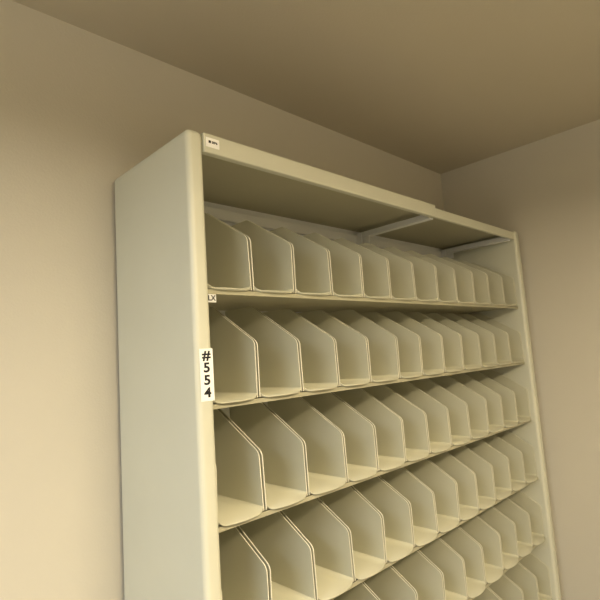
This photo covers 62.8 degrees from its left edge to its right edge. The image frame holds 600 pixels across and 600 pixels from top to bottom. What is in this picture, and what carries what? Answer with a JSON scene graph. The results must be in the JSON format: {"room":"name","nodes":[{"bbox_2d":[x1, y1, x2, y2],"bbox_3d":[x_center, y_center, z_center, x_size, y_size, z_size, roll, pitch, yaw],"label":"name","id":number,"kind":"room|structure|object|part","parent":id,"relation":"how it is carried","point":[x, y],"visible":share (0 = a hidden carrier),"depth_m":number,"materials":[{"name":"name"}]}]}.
{"room":"file storage room","nodes":[
{"label":"file storage room","id":0,"kind":"room"},
{"bbox_2d":[0,0,443,599],"bbox_3d":[-0.892,0.480,1.060,5.131,2.608,0.100,3,-9,-44],"label":"wall","id":1,"kind":"structure","parent":0,"point":[80,108],"depth_m":1.34,"materials":[{"name":"paint"}]},
{"bbox_2d":[12,0,599,173],"bbox_3d":[0.379,-1.113,-0.178,5.131,0.100,4.025,3,-9,-44],"label":"ceiling","id":2,"kind":"structure","parent":0,"point":[438,86],"depth_m":1.70,"materials":[{"name":"paint"}]},
{"bbox_2d":[441,119,599,599],"bbox_3d":[2.274,0.310,1.417,0.100,2.608,3.825,3,-9,-44],"label":"wall","id":3,"kind":"structure","parent":0,"point":[546,191],"depth_m":2.38,"materials":[{"name":"paint"}]},
{"bbox_3d":[0.558,1.571,-0.486,5.131,0.100,4.025,3,-9,-44],"label":"floor","id":4,"kind":"structure","parent":0,"visible":0},
{"bbox_2d":[115,129,561,599],"bbox_3d":[0.350,0.716,1.851,1.920,2.157,0.413,3,-9,-44],"label":"shelving unit","id":5,"kind":"object","parent":4,"relation":"on","point":[371,429],"visible":1,"depth_m":1.54,"materials":[{"name":"metal"}]},
{"bbox_3d":[-0.323,0.685,1.199,0.045,2.157,0.412,3,-9,-44],"label":"panel","id":6,"kind":"part","parent":5,"relation":"part of","materials":[{"name":"metal"}]},
{"bbox_2d":[199,348,214,401],"bbox_3d":[-0.210,0.169,1.111,0.035,0.118,0.002,3,-9,-44],"label":"number label","id":7,"kind":"object","parent":5,"relation":"attached to","point":[205,355],"visible":1,"depth_m":1.11,"materials":[{"name":"paper"}]},
{"bbox_2d":[205,137,219,149],"bbox_3d":[-0.214,-0.385,1.206,0.039,0.024,0.002,3,-9,-44],"label":"sticker","id":8,"kind":"object","parent":5,"relation":"attached to","point":[213,143],"visible":1,"depth_m":1.20,"materials":[{"name":"paper"}]},
{"bbox_3d":[0.151,-0.261,2.101,1.828,0.062,0.020,3,-9,-44],"label":"rail","id":9,"kind":"part","parent":5,"relation":"part of","materials":[{"name":"metal"}]},
{"bbox_3d":[0.208,0.724,1.997,1.829,2.093,0.005,3,-9,-44],"label":"panel","id":10,"kind":"part","parent":5,"relation":"part of","materials":[{"name":"metal"}]},
{"bbox_3d":[0.272,-0.341,1.980,1.829,0.005,0.392,3,-9,-44],"label":"panel","id":11,"kind":"part","parent":5,"relation":"part of","materials":[{"name":"metal"}]},
{"bbox_3d":[0.297,0.032,1.937,1.828,0.011,0.376,3,-9,-44],"label":"shelf","id":12,"kind":"part","parent":5,"relation":"part of","materials":[{"name":"metal"}]},
{"bbox_3d":[0.315,0.303,1.906,1.828,0.011,0.376,3,-9,-44],"label":"shelf","id":13,"kind":"part","parent":5,"relation":"part of","materials":[{"name":"metal"}]},
{"bbox_3d":[0.333,0.575,1.875,1.828,0.011,0.376,3,-9,-44],"label":"shelf","id":14,"kind":"part","parent":5,"relation":"part of","materials":[{"name":"metal"}]},
{"bbox_3d":[0.351,0.846,1.844,1.828,0.011,0.376,3,-9,-44],"label":"shelf","id":15,"kind":"part","parent":5,"relation":"part of","materials":[{"name":"metal"}]},
{"bbox_3d":[1.022,0.746,2.504,0.045,2.157,0.412,3,-9,-44],"label":"panel","id":16,"kind":"part","parent":5,"relation":"part of","materials":[{"name":"metal"}]},
{"bbox_3d":[0.369,1.117,1.813,1.828,0.011,0.376,3,-9,-44],"label":"shelf","id":17,"kind":"part","parent":5,"relation":"part of","materials":[{"name":"metal"}]}
]}

